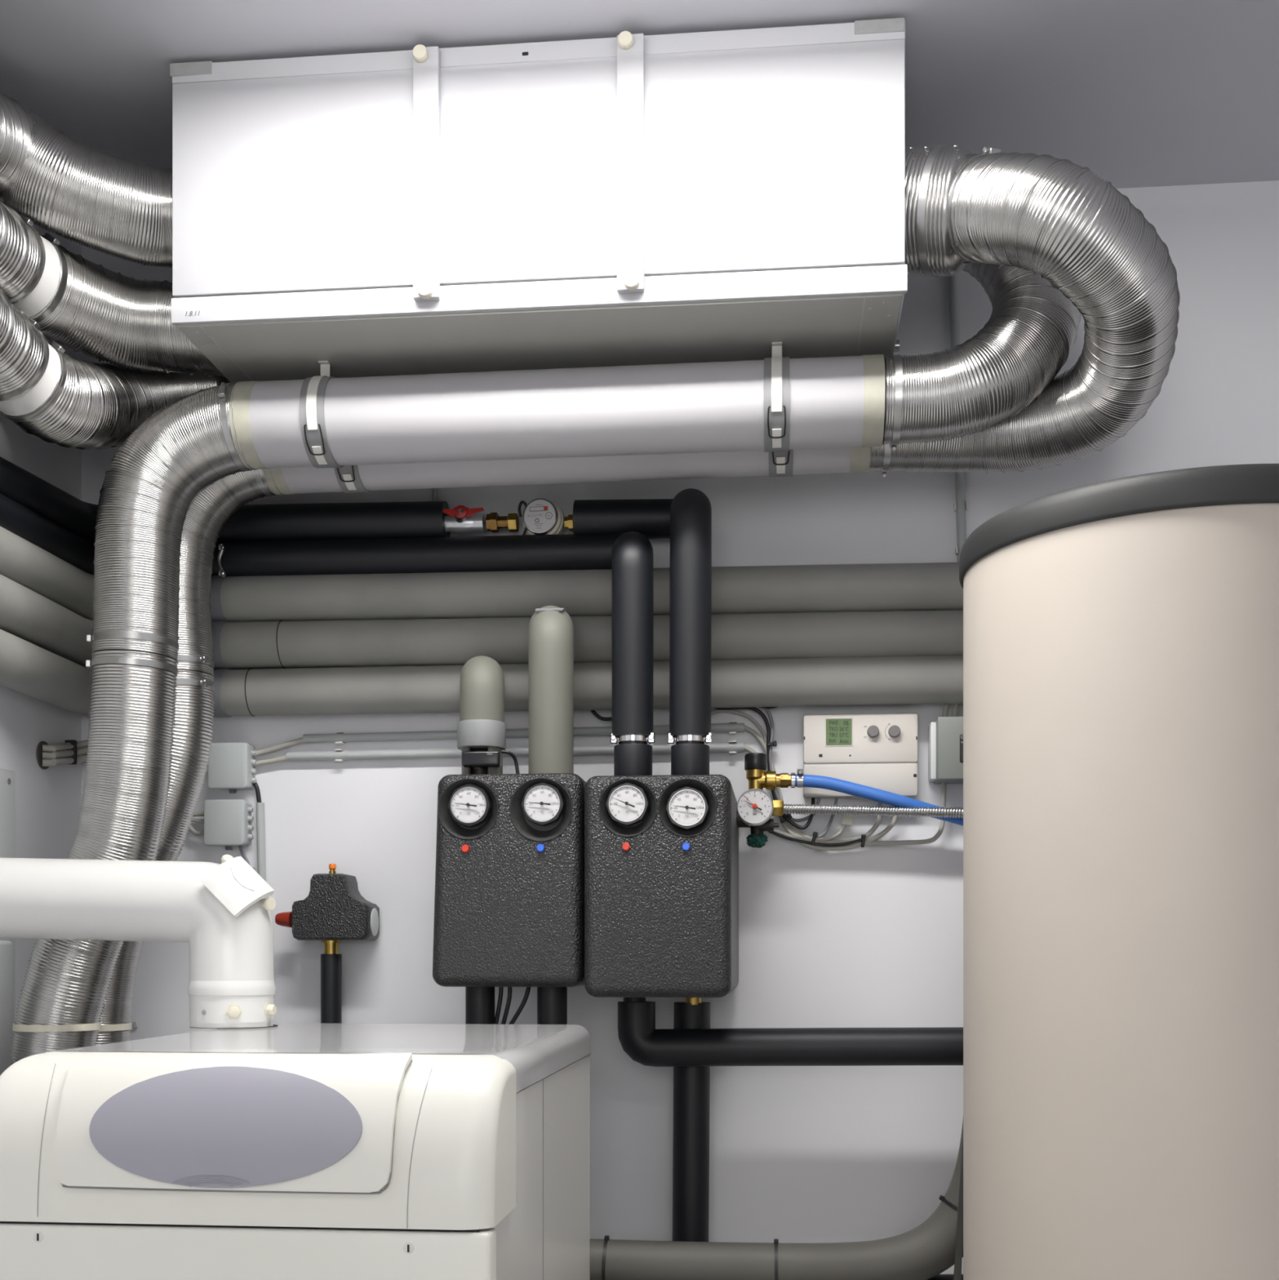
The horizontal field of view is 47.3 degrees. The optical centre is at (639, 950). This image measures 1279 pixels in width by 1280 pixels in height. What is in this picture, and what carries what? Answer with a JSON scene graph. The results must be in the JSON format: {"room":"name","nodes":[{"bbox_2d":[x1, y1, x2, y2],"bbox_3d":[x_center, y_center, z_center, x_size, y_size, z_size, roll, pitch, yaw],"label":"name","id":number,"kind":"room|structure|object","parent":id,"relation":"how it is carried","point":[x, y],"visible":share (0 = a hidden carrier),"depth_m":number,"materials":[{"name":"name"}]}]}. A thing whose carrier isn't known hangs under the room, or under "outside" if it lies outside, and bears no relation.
{"room":"mechanical room","nodes":[
{"label":"mechanical room","id":0,"kind":"room"},
{"bbox_2d":[0,224,81,1020],"bbox_3d":[-1.404,-0.199,0.820,0.100,2.698,4.353,0,0,6],"label":"wall","id":1,"kind":"structure","parent":0,"point":[47,802],"depth_m":2.80,"materials":[{"name":"white paint"}]},
{"bbox_2d":[0,940,13,1075],"bbox_3d":[-1.167,0.341,2.499,0.028,0.718,0.320,0,0,6],"label":"wall box","id":2,"kind":"object","parent":1,"relation":"attached to","point":[6,946],"visible":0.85,"depth_m":2.63,"materials":[{"name":"white"}]},
{"bbox_2d":[0,768,14,1039],"bbox_3d":[-1.179,0.184,2.534,0.009,1.032,0.363,0,0,6],"label":"access panel","id":3,"kind":"object","parent":1,"relation":"attached to","point":[6,777],"visible":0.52,"depth_m":2.69,"materials":[{"name":"white"}]},
{"bbox_2d":[35,741,51,769],"bbox_3d":[-1.154,-0.378,2.827,0.006,0.056,0.056,0,0,6],"label":"grommet","id":4,"kind":"object","parent":1,"relation":"attached to","point":[39,748],"depth_m":2.81,"materials":[{"name":"black plastic"}]},
{"bbox_2d":[42,754,87,766],"bbox_3d":[-1.108,-0.379,2.902,0.078,0.047,0.191,0,0,40],"label":"cable","id":5,"kind":"object","parent":1,"relation":"attached to","point":[60,761],"visible":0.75,"depth_m":2.85,"materials":[{"name":"grey plastic"}]},
{"bbox_2d":[42,746,88,759],"bbox_3d":[-1.108,-0.394,2.902,0.078,0.047,0.191,0,0,40],"label":"cable","id":6,"kind":"object","parent":1,"relation":"attached to","point":[61,753],"visible":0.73,"depth_m":2.85,"materials":[{"name":"grey plastic"}]},
{"bbox_2d":[65,739,76,764],"bbox_3d":[-1.130,-0.394,2.903,0.022,0.047,0.018,0,0,6],"label":"cable tie","id":7,"kind":"object","parent":6,"relation":"attached to","point":[73,742],"visible":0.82,"depth_m":2.90,"materials":[{"name":"black"}]},
{"bbox_2d":[42,739,88,751],"bbox_3d":[-1.108,-0.408,2.902,0.078,0.048,0.191,0,0,40],"label":"cable","id":8,"kind":"object","parent":1,"relation":"attached to","point":[62,746],"visible":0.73,"depth_m":2.85,"materials":[{"name":"grey plastic"}]},
{"bbox_2d":[0,288,231,449],"bbox_3d":[-1.014,-1.000,2.172,0.296,0.245,1.334,0,0,12],"label":"flexible duct","id":9,"kind":"object","parent":1,"relation":"attached to","point":[53,396],"visible":0.72,"depth_m":2.48,"materials":[{"name":"metal"}]},
{"bbox_2d":[0,457,450,542],"bbox_3d":[-0.816,-0.818,2.284,0.762,0.131,1.287,0,0,6],"label":"insulated pipe","id":10,"kind":"object","parent":1,"relation":"attached to","point":[322,521],"visible":0.62,"depth_m":2.83,"materials":[{"name":"black plastic"}]},
{"bbox_2d":[443,505,486,533],"bbox_3d":[-0.342,-0.837,2.836,0.090,0.046,0.057,0,0,6],"label":"valve","id":11,"kind":"object","parent":10,"relation":"on","point":[461,519],"visible":1,"depth_m":2.83,"materials":[{"name":"silver metal"}]},
{"bbox_2d":[0,0,1278,188],"bbox_3d":[0.227,-1.498,0.657,3.178,0.100,4.353,0,0,6],"label":"ceiling","id":12,"kind":"structure","parent":0,"point":[1133,93],"depth_m":2.35,"materials":[{"name":"grey paint"}]},
{"bbox_2d":[169,17,907,382],"bbox_3d":[-0.137,-1.227,2.579,1.203,0.426,0.591,0,0,6],"label":"ventilation unit","id":13,"kind":"object","parent":12,"relation":"hanging from","point":[628,198],"visible":0.97,"depth_m":2.32,"materials":[{"name":"grey metal"}]},
{"bbox_2d":[0,91,172,267],"bbox_3d":[-1.033,-1.280,2.071,0.375,0.215,1.160,0,0,18],"label":"flexible duct","id":14,"kind":"object","parent":13,"relation":"attached to","point":[102,202],"visible":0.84,"depth_m":2.40,"materials":[{"name":"metal"}]},
{"bbox_2d":[0,200,226,377],"bbox_3d":[-1.025,-1.118,2.110,0.345,0.198,1.222,0,0,16],"label":"flexible duct","id":15,"kind":"object","parent":13,"relation":"attached to","point":[80,304],"visible":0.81,"depth_m":2.50,"materials":[{"name":"metal"}]},
{"bbox_2d":[299,360,344,468],"bbox_3d":[-0.544,-0.926,2.526,0.042,0.178,0.152,0,0,6],"label":"hanger","id":16,"kind":"object","parent":13,"relation":"hanging from","point":[312,419],"visible":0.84,"depth_m":2.46,"materials":[{"name":"grey metal"}]},
{"bbox_2d":[229,354,885,469],"bbox_3d":[-0.141,-0.914,2.486,1.096,0.147,0.144,0,0,6],"label":"duct silencer","id":17,"kind":"object","parent":16,"relation":"hanging from","point":[835,402],"visible":1,"depth_m":2.43,"materials":[{"name":"grey metal"}]},
{"bbox_2d":[10,382,257,1064],"bbox_3d":[-0.889,-0.279,2.556,0.431,1.409,0.156,0,0,6],"label":"flexible duct","id":18,"kind":"object","parent":17,"relation":"attached to","point":[150,485],"visible":0.77,"depth_m":2.49,"materials":[{"name":"metal"}]},
{"bbox_2d":[882,262,1081,450],"bbox_3d":[0.581,-1.109,2.492,0.338,0.532,0.303,0,0,6],"label":"flexible duct","id":19,"kind":"object","parent":17,"relation":"attached to","point":[976,384],"visible":0.59,"depth_m":2.38,"materials":[{"name":"metal"}]},
{"bbox_2d":[333,465,371,493],"bbox_3d":[-0.520,-0.926,2.665,0.042,0.178,0.147,0,0,6],"label":"hanger","id":20,"kind":"object","parent":13,"relation":"hanging from","point":[348,477],"visible":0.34,"depth_m":2.63,"materials":[{"name":"grey metal"}]},
{"bbox_2d":[262,446,871,494],"bbox_3d":[-0.134,-0.912,2.626,1.083,0.146,0.139,0,0,6],"label":"duct silencer","id":21,"kind":"object","parent":20,"relation":"hanging from","point":[300,480],"visible":0.42,"depth_m":2.60,"materials":[{"name":"grey metal"}]},
{"bbox_2d":[96,469,283,1044],"bbox_3d":[-0.869,-0.277,2.693,0.426,1.399,0.151,0,0,6],"label":"flexible duct","id":22,"kind":"object","parent":21,"relation":"attached to","point":[206,517],"visible":0.39,"depth_m":2.65,"materials":[{"name":"metal"}]},
{"bbox_2d":[764,342,789,452],"bbox_3d":[0.231,-0.927,2.449,0.042,0.176,0.152,0,0,6],"label":"hanger","id":23,"kind":"object","parent":13,"relation":"hanging from","point":[776,367],"visible":0.93,"depth_m":2.39,"materials":[{"name":"grey metal"}]},
{"bbox_2d":[768,448,793,476],"bbox_3d":[0.251,-0.928,2.588,0.042,0.173,0.147,0,0,6],"label":"hanger","id":24,"kind":"object","parent":13,"relation":"hanging from","point":[780,463],"visible":0.42,"depth_m":2.55,"materials":[{"name":"grey metal"}]},
{"bbox_2d":[869,145,1180,477],"bbox_3d":[0.623,-1.056,2.361,0.479,0.452,0.531,0,0,6],"label":"flexible duct","id":25,"kind":"object","parent":13,"relation":"attached to","point":[1050,216],"visible":0.79,"depth_m":2.24,"materials":[{"name":"metal"}]},
{"bbox_2d":[81,180,1278,1274],"bbox_3d":[0.448,-0.199,2.873,3.378,2.698,0.100,0,0,6],"label":"wall","id":26,"kind":"structure","parent":0,"point":[868,936],"depth_m":2.84,"materials":[{"name":"white paint"}]},
{"bbox_2d":[132,1021,138,1026],"bbox_3d":[-1.024,0.149,2.965,0.010,0.012,0.008,0,0,6],"label":"clip","id":27,"kind":"object","parent":26,"relation":"attached to","point":[135,1024],"visible":1,"depth_m":2.96,"materials":[{"name":"grey plastic"}]},
{"bbox_2d":[204,799,253,849],"bbox_3d":[-0.821,-0.252,2.924,0.090,0.098,0.047,0,0,6],"label":"junction box","id":28,"kind":"object","parent":26,"relation":"attached to","point":[228,823],"visible":1,"depth_m":2.90,"materials":[{"name":"grey plastic"}]},
{"bbox_2d":[189,824,204,835],"bbox_3d":[-0.893,-0.246,2.936,0.042,0.031,0.010,0,0,6],"label":"cable","id":29,"kind":"object","parent":28,"relation":"attached to","point":[192,829],"visible":0.65,"depth_m":2.93,"materials":[{"name":"grey plastic"}]},
{"bbox_2d":[191,817,204,823],"bbox_3d":[-0.891,-0.262,2.936,0.036,0.015,0.010,0,0,6],"label":"cable","id":30,"kind":"object","parent":28,"relation":"attached to","point":[194,820],"visible":0.62,"depth_m":2.93,"materials":[{"name":"grey plastic"}]},
{"bbox_2d":[193,811,204,816],"bbox_3d":[-0.890,-0.274,2.936,0.034,0.012,0.010,0,0,6],"label":"cable","id":31,"kind":"object","parent":28,"relation":"attached to","point":[197,813],"visible":0.56,"depth_m":2.93,"materials":[{"name":"grey plastic"}]},
{"bbox_2d":[208,742,257,793],"bbox_3d":[-0.813,-0.366,2.923,0.089,0.096,0.047,0,0,6],"label":"junction box","id":32,"kind":"object","parent":26,"relation":"attached to","point":[230,767],"visible":0.94,"depth_m":2.90,"materials":[{"name":"grey plastic"}]},
{"bbox_2d":[253,782,261,802],"bbox_3d":[-0.774,-0.322,2.931,0.033,0.061,0.012,0,0,-7],"label":"cable","id":33,"kind":"object","parent":32,"relation":"attached to","point":[255,784],"visible":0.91,"depth_m":2.93,"materials":[{"name":"black plastic"}]},
{"bbox_2d":[238,845,249,864],"bbox_3d":[-0.791,-0.185,2.930,0.025,0.055,0.015,0,0,6],"label":"cable","id":34,"kind":"object","parent":26,"relation":"attached to","point":[241,850],"visible":0.74,"depth_m":2.93,"materials":[{"name":"grey plastic"}]},
{"bbox_2d":[256,802,269,898],"bbox_3d":[-0.757,-0.197,2.931,0.024,0.200,0.021,0,0,6],"label":"conduit","id":35,"kind":"object","parent":26,"relation":"attached to","point":[260,824],"visible":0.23,"depth_m":2.92,"materials":[{"name":"grey plastic"}]},
{"bbox_2d":[252,755,287,766],"bbox_3d":[-0.740,-0.380,2.926,0.101,0.027,0.017,0,0,6],"label":"cable","id":36,"kind":"object","parent":26,"relation":"attached to","point":[271,761],"visible":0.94,"depth_m":2.92,"materials":[{"name":"grey plastic"}]},
{"bbox_2d":[252,737,303,756],"bbox_3d":[-0.726,-0.408,2.925,0.128,0.043,0.017,0,0,6],"label":"cable","id":37,"kind":"object","parent":26,"relation":"attached to","point":[300,740],"visible":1,"depth_m":2.92,"materials":[{"name":"grey plastic"}]},
{"bbox_2d":[0,493,655,775],"bbox_3d":[-0.603,-0.558,2.263,1.190,0.503,1.286,0,0,6],"label":"insulated pipe","id":38,"kind":"object","parent":26,"relation":"attached to","point":[629,555],"visible":0.77,"depth_m":2.79,"materials":[{"name":"black plastic"}]},
{"bbox_2d":[217,544,226,577],"bbox_3d":[-0.816,-0.760,2.846,0.017,0.061,0.013,0,0,6],"label":"clamp","id":39,"kind":"object","parent":38,"relation":"attached to","point":[222,548],"visible":1,"depth_m":2.84,"materials":[{"name":"silver metal"}]},
{"bbox_2d":[485,497,573,534],"bbox_3d":[-0.207,-0.835,2.838,0.178,0.082,0.052,0,0,6],"label":"meter","id":40,"kind":"object","parent":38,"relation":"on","point":[540,516],"visible":0.93,"depth_m":2.82,"materials":[{"name":"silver metal"}]},
{"bbox_2d":[528,504,552,528],"bbox_3d":[-0.192,-0.837,2.814,0.048,0.046,0.001,0,0,9],"label":"print","id":41,"kind":"object","parent":40,"relation":"attached to","point":[540,516],"depth_m":2.81,"materials":[{"name":"grey paper"}]},
{"bbox_2d":[432,488,437,501],"bbox_3d":[-0.406,-0.939,2.895,0.013,0.210,0.010,0,0,6],"label":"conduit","id":42,"kind":"object","parent":26,"relation":"attached to","point":[434,490],"visible":0.02,"depth_m":2.89,"materials":[{"name":"grey"}]},
{"bbox_2d":[0,629,963,717],"bbox_3d":[-0.261,-0.524,2.238,1.892,0.120,1.305,0,0,6],"label":"insulated pipe","id":43,"kind":"object","parent":26,"relation":"attached to","point":[26,668],"visible":0.71,"depth_m":2.78,"materials":[{"name":"grey plastic"}]},
{"bbox_2d":[457,655,519,774],"bbox_3d":[-0.293,-0.435,2.717,0.108,0.250,0.281,0,0,-12],"label":"insulated pipe","id":44,"kind":"object","parent":43,"relation":"attached to","point":[482,726],"visible":0.94,"depth_m":2.59,"materials":[{"name":"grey plastic"}]},
{"bbox_2d":[760,706,777,708],"bbox_3d":[0.243,-0.480,2.811,0.095,0.029,0.007,0,0,6],"label":"cable","id":45,"kind":"object","parent":43,"relation":"attached to","point":[760,707],"visible":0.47,"depth_m":2.81,"materials":[{"name":"black plastic"}]},
{"bbox_2d":[0,573,963,669],"bbox_3d":[-0.261,-0.616,2.238,1.892,0.129,1.305,0,0,6],"label":"insulated pipe","id":46,"kind":"object","parent":26,"relation":"attached to","point":[25,614],"visible":0.69,"depth_m":2.79,"materials":[{"name":"grey plastic"}]},
{"bbox_2d":[528,605,573,773],"bbox_3d":[-0.164,-0.486,2.709,0.081,0.349,0.272,0,0,-3],"label":"insulated pipe","id":47,"kind":"object","parent":46,"relation":"attached to","point":[551,628],"visible":0.99,"depth_m":2.58,"materials":[{"name":"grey plastic"}]},
{"bbox_2d":[0,526,963,622],"bbox_3d":[-0.261,-0.694,2.238,1.893,0.106,1.305,0,0,6],"label":"insulated pipe","id":48,"kind":"object","parent":26,"relation":"attached to","point":[931,586],"visible":0.7,"depth_m":2.79,"materials":[{"name":"grey plastic"}]},
{"bbox_2d":[432,773,586,986],"bbox_3d":[-0.211,-0.121,2.667,0.263,0.366,0.380,0,0,6],"label":"pump group","id":49,"kind":"object","parent":26,"relation":"attached to","point":[509,898],"visible":0.99,"depth_m":2.49,"materials":[{"name":"black plastic"}]},
{"bbox_2d":[465,986,494,1024],"bbox_3d":[-0.287,0.515,2.631,0.053,0.914,0.053,0,0,6],"label":"insulated pipe","id":50,"kind":"object","parent":49,"relation":"attached to","point":[479,1001],"visible":0.1,"depth_m":2.61,"materials":[{"name":"black plastic"}]},
{"bbox_2d":[494,986,503,1024],"bbox_3d":[-0.256,0.104,2.638,0.021,0.092,0.008,0,0,6],"label":"cable","id":51,"kind":"object","parent":49,"relation":"attached to","point":[500,988],"visible":0.72,"depth_m":2.63,"materials":[{"name":"black plastic"}]},
{"bbox_2d":[501,986,511,1024],"bbox_3d":[-0.244,0.108,2.647,0.026,0.098,0.008,0,0,6],"label":"cable","id":52,"kind":"object","parent":49,"relation":"attached to","point":[509,988],"visible":0.74,"depth_m":2.64,"materials":[{"name":"black plastic"}]},
{"bbox_2d":[508,986,531,1024],"bbox_3d":[-0.222,0.107,2.635,0.056,0.100,0.008,0,0,6],"label":"cable","id":53,"kind":"object","parent":49,"relation":"attached to","point":[522,1006],"visible":0.67,"depth_m":2.63,"materials":[{"name":"black plastic"}]},
{"bbox_2d":[537,986,567,1024],"bbox_3d":[-0.157,0.513,2.618,0.054,0.910,0.054,0,0,6],"label":"insulated pipe","id":54,"kind":"object","parent":49,"relation":"attached to","point":[552,1002],"visible":0.1,"depth_m":2.60,"materials":[{"name":"black plastic"}]},
{"bbox_2d":[285,740,744,762],"bbox_3d":[-0.251,-0.392,2.880,0.914,0.030,0.021,0,0,6],"label":"conduit","id":55,"kind":"object","parent":26,"relation":"attached to","point":[732,747],"visible":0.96,"depth_m":2.89,"materials":[{"name":"grey plastic"}]},
{"bbox_2d":[302,720,744,744],"bbox_3d":[-0.234,-0.429,2.879,0.879,0.033,0.021,0,0,6],"label":"conduit","id":56,"kind":"object","parent":26,"relation":"attached to","point":[732,727],"visible":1,"depth_m":2.89,"materials":[{"name":"grey plastic"}]},
{"bbox_2d":[591,710,612,720],"bbox_3d":[-0.054,-0.465,2.850,0.094,0.033,0.007,0,0,6],"label":"cable","id":57,"kind":"object","parent":26,"relation":"attached to","point":[603,718],"visible":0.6,"depth_m":2.85,"materials":[{"name":"black plastic"}]},
{"bbox_2d":[584,774,738,997],"bbox_3d":[0.048,-0.108,2.626,0.248,0.373,0.410,0,0,6],"label":"pump group","id":58,"kind":"object","parent":26,"relation":"attached to","point":[661,852],"visible":1,"depth_m":2.44,"materials":[{"name":"black plastic"}]},
{"bbox_2d":[573,488,712,774],"bbox_3d":[0.002,-0.588,2.705,0.276,0.564,0.288,0,0,6],"label":"insulated pipe","id":59,"kind":"object","parent":58,"relation":"attached to","point":[685,519],"visible":0.98,"depth_m":2.56,"materials":[{"name":"black plastic"}]},
{"bbox_2d":[672,997,710,1241],"bbox_3d":[0.097,0.535,2.772,0.076,0.904,0.070,0,0,6],"label":"insulated pipe","id":60,"kind":"object","parent":58,"relation":"attached to","point":[691,1084],"visible":0.75,"depth_m":2.74,"materials":[{"name":"black plastic"}]},
{"bbox_2d":[737,788,773,826],"bbox_3d":[0.215,-0.267,2.719,0.069,0.069,0.048,0,0,6],"label":"pressure gauge","id":61,"kind":"object","parent":58,"relation":"attached to","point":[755,806],"visible":1,"depth_m":2.70,"materials":[{"name":"silver metal"}]},
{"bbox_2d":[737,817,779,848],"bbox_3d":[0.224,-0.224,2.767,0.081,0.060,0.038,0,0,6],"label":"valve","id":62,"kind":"object","parent":58,"relation":"attached to","point":[757,838],"visible":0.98,"depth_m":2.75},
{"bbox_2d":[744,752,795,790],"bbox_3d":[0.247,-0.309,2.764,0.096,0.128,0.043,0,0,6],"label":"valve","id":63,"kind":"object","parent":62,"relation":"attached to","point":[755,763],"visible":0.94,"depth_m":2.75,"materials":[{"name":"gold metal"}]},
{"bbox_2d":[617,997,963,1066],"bbox_3d":[0.312,0.147,2.677,0.709,0.135,0.070,0,0,6],"label":"insulated pipe","id":64,"kind":"object","parent":58,"relation":"attached to","point":[638,1037],"visible":0.88,"depth_m":2.65,"materials":[{"name":"black plastic"}]},
{"bbox_2d":[772,800,963,818],"bbox_3d":[0.437,-0.265,2.750,0.527,0.038,0.064,0,0,1],"label":"corrugated hose","id":65,"kind":"object","parent":58,"relation":"attached to","point":[780,808],"visible":0.76,"depth_m":2.74,"materials":[{"name":"silver metal"}]},
{"bbox_2d":[713,706,815,829],"bbox_3d":[0.234,-0.357,2.817,0.209,0.250,0.019,0,0,6],"label":"cable","id":66,"kind":"object","parent":26,"relation":"attached to","point":[758,711],"visible":0.76,"depth_m":2.82,"materials":[{"name":"black plastic"}]},
{"bbox_2d":[767,740,777,746],"bbox_3d":[0.256,-0.399,2.817,0.019,0.010,0.018,0,0,6],"label":"cable tie","id":67,"kind":"object","parent":66,"relation":"attached to","point":[774,744],"visible":1,"depth_m":2.81,"materials":[{"name":"black plastic"}]},
{"bbox_2d":[780,813,791,822],"bbox_3d":[0.282,-0.255,2.815,0.023,0.017,0.018,0,0,6],"label":"cable tie","id":68,"kind":"object","parent":66,"relation":"attached to","point":[782,820],"visible":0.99,"depth_m":2.81,"materials":[{"name":"black plastic"}]},
{"bbox_2d":[764,708,821,822],"bbox_3d":[0.286,-0.370,2.817,0.130,0.245,0.007,0,0,6],"label":"cable","id":69,"kind":"object","parent":66,"relation":"attached to","point":[767,710],"visible":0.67,"depth_m":2.82,"materials":[{"name":"grey plastic"}]},
{"bbox_2d":[711,709,822,839],"bbox_3d":[0.246,-0.340,2.826,0.237,0.261,0.021,0,0,6],"label":"cable","id":70,"kind":"object","parent":26,"relation":"attached to","point":[716,711],"visible":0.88,"depth_m":2.83,"materials":[{"name":"grey plastic"}]},
{"bbox_2d":[744,724,882,842],"bbox_3d":[0.332,-0.322,2.815,0.269,0.234,0.020,0,0,10],"label":"cable","id":71,"kind":"object","parent":26,"relation":"attached to","point":[872,830],"visible":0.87,"depth_m":2.81,"materials":[{"name":"grey plastic"}]},
{"bbox_2d":[811,831,817,844],"bbox_3d":[0.337,-0.216,2.809,0.013,0.024,0.018,0,0,6],"label":"cable tie","id":72,"kind":"object","parent":71,"relation":"attached to","point":[815,833],"visible":1,"depth_m":2.80,"materials":[{"name":"black plastic"}]},
{"bbox_2d":[818,824,845,842],"bbox_3d":[0.370,-0.225,2.804,0.052,0.036,0.006,0,0,6],"label":"cable","id":73,"kind":"object","parent":71,"relation":"attached to","point":[842,829],"visible":1,"depth_m":2.80,"materials":[{"name":"grey plastic"}]},
{"bbox_2d":[841,813,852,826],"bbox_3d":[0.398,-0.258,2.807,0.021,0.035,0.012,0,0,6],"label":"plug","id":74,"kind":"object","parent":73,"relation":"attached to","point":[846,820],"visible":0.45,"depth_m":2.80,"materials":[{"name":"beige plastic"}]},
{"bbox_2d":[768,831,861,846],"bbox_3d":[0.336,-0.217,2.805,0.179,0.033,0.006,0,0,6],"label":"cable","id":75,"kind":"object","parent":26,"relation":"attached to","point":[772,833],"visible":0.97,"depth_m":2.80,"materials":[{"name":"black plastic"}]},
{"bbox_2d":[744,744,897,851],"bbox_3d":[0.347,-0.296,2.816,0.299,0.208,0.023,0,0,6],"label":"cable","id":76,"kind":"object","parent":26,"relation":"attached to","point":[747,748],"visible":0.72,"depth_m":2.80,"materials":[{"name":"grey plastic"}]},
{"bbox_2d":[861,834,866,847],"bbox_3d":[0.429,-0.210,2.800,0.010,0.024,0.018,0,0,6],"label":"cable tie","id":77,"kind":"object","parent":76,"relation":"attached to","point":[863,836],"visible":1,"depth_m":2.79,"materials":[{"name":"black plastic"}]},
{"bbox_2d":[803,712,918,799],"bbox_3d":[0.422,-0.372,2.795,0.216,0.158,0.057,0,0,6],"label":"controller","id":78,"kind":"object","parent":26,"relation":"attached to","point":[880,751],"visible":0.99,"depth_m":2.78,"materials":[{"name":"grey plastic"}]},
{"bbox_2d":[816,797,838,838],"bbox_3d":[0.360,-0.255,2.809,0.045,0.083,0.006,0,0,6],"label":"cable","id":79,"kind":"object","parent":78,"relation":"attached to","point":[828,827],"visible":0.84,"depth_m":2.81,"materials":[{"name":"grey plastic"}]},
{"bbox_2d":[795,768,963,826],"bbox_3d":[0.494,-0.279,2.753,0.412,0.131,0.048,0,0,-1],"label":"hose","id":80,"kind":"object","parent":26,"relation":"attached to","point":[802,780],"visible":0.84,"depth_m":2.74,"materials":[{"name":"blue rubber"}]},
{"bbox_2d":[928,716,963,783],"bbox_3d":[0.625,-0.379,2.759,0.148,0.116,0.088,0,0,6],"label":"switch box","id":81,"kind":"object","parent":26,"relation":"attached to","point":[945,735],"visible":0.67,"depth_m":2.73,"materials":[{"name":"grey plastic"}]},
{"bbox_2d":[773,782,946,845],"bbox_3d":[0.416,-0.265,2.804,0.339,0.127,0.009,0,0,6],"label":"cable","id":82,"kind":"object","parent":81,"relation":"attached to","point":[940,832],"visible":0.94,"depth_m":2.79,"materials":[{"name":"grey plastic"}]},
{"bbox_2d":[942,703,949,716],"bbox_3d":[0.584,-0.469,2.779,0.015,0.058,0.009,0,0,6],"label":"cable","id":83,"kind":"object","parent":81,"relation":"attached to","point":[946,706],"visible":0.54,"depth_m":2.77,"materials":[{"name":"grey plastic"}]},
{"bbox_2d":[951,703,959,716],"bbox_3d":[0.601,-0.469,2.777,0.015,0.058,0.009,0,0,6],"label":"cable","id":84,"kind":"object","parent":81,"relation":"attached to","point":[954,711],"visible":0.54,"depth_m":2.77,"materials":[{"name":"grey plastic"}]},
{"bbox_2d":[960,733,963,762],"bbox_3d":[0.613,-0.377,2.721,0.032,0.053,0.008,0,0,6],"label":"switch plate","id":85,"kind":"object","parent":81,"relation":"attached to","point":[961,735],"depth_m":2.72,"materials":[{"name":"grey plastic"}]},
{"bbox_2d":[948,274,968,562],"bbox_3d":[0.609,-1.065,2.795,0.042,0.673,0.021,0,0,6],"label":"conduit","id":86,"kind":"object","parent":26,"relation":"attached to","point":[961,506],"visible":0.46,"depth_m":2.79,"materials":[{"name":"grey"}]},
{"bbox_2d":[590,1120,963,1279],"bbox_3d":[0.170,0.405,2.596,0.983,0.408,0.092,0,0,6],"label":"insulated pipe","id":87,"kind":"object","parent":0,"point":[922,1252],"visible":0.55,"depth_m":2.55,"materials":[{"name":"grey plastic"}]},
{"bbox_2d":[927,1274,963,1279],"bbox_3d":[0.543,0.606,2.579,0.163,0.072,0.068,0,0,6],"label":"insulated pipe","id":88,"kind":"object","parent":87,"relation":"attached to","point":[940,1277],"visible":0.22,"depth_m":2.57,"materials":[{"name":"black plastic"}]},
{"bbox_3d":[0.227,1.100,0.657,3.178,0.100,4.353,0,0,6],"label":"floor","id":89,"kind":"structure","parent":0,"visible":0},
{"bbox_2d":[0,1022,591,1279],"bbox_3d":[-0.414,0.583,2.005,0.597,0.934,0.865,0,0,6],"label":"boiler","id":90,"kind":"object","parent":89,"relation":"on","point":[286,1151],"visible":1,"depth_m":1.60,"materials":[{"name":"white plastic"}]},
{"bbox_2d":[0,854,278,1031],"bbox_3d":[-0.888,-0.015,2.361,0.623,0.281,0.144,0,0,6],"label":"flue pipe","id":91,"kind":"object","parent":90,"relation":"on","point":[223,913],"visible":1,"depth_m":2.30,"materials":[{"name":"white plastic"}]},
{"bbox_2d":[0,1051,515,1230],"bbox_3d":[-0.448,0.223,1.662,0.597,0.204,0.149,0,0,6],"label":"hood","id":92,"kind":"object","parent":90,"relation":"attached to","point":[90,1140],"depth_m":1.60,"materials":[{"name":"white plastic"}]},
{"bbox_2d":[320,954,342,1023],"bbox_3d":[-0.607,0.535,2.877,0.040,1.057,0.040,0,0,41],"label":"insulated pipe","id":93,"kind":"object","parent":89,"relation":"on","point":[331,964],"visible":0.29,"depth_m":2.86,"materials":[{"name":"black plastic"}]},
{"bbox_2d":[275,863,379,954],"bbox_3d":[-0.616,-0.081,2.877,0.196,0.180,0.082,0,0,6],"label":"air separator","id":94,"kind":"object","parent":93,"relation":"on","point":[334,910],"visible":0.98,"depth_m":2.84,"materials":[{"name":"black plastic"}]},
{"bbox_2d":[328,863,336,873],"bbox_3d":[-0.605,-0.159,2.877,0.014,0.025,0.014,0,0,6],"label":"vent","id":95,"kind":"object","parent":94,"relation":"attached to","point":[332,867],"depth_m":2.87,"materials":[{"name":"gold metal"}]},
{"bbox_2d":[953,463,1278,1279],"bbox_3d":[0.832,0.201,2.229,0.673,1.698,0.672,0,0,6],"label":"storage tank","id":96,"kind":"object","parent":89,"relation":"on","point":[1121,636],"depth_m":1.95,"materials":[{"name":"beige metal"}]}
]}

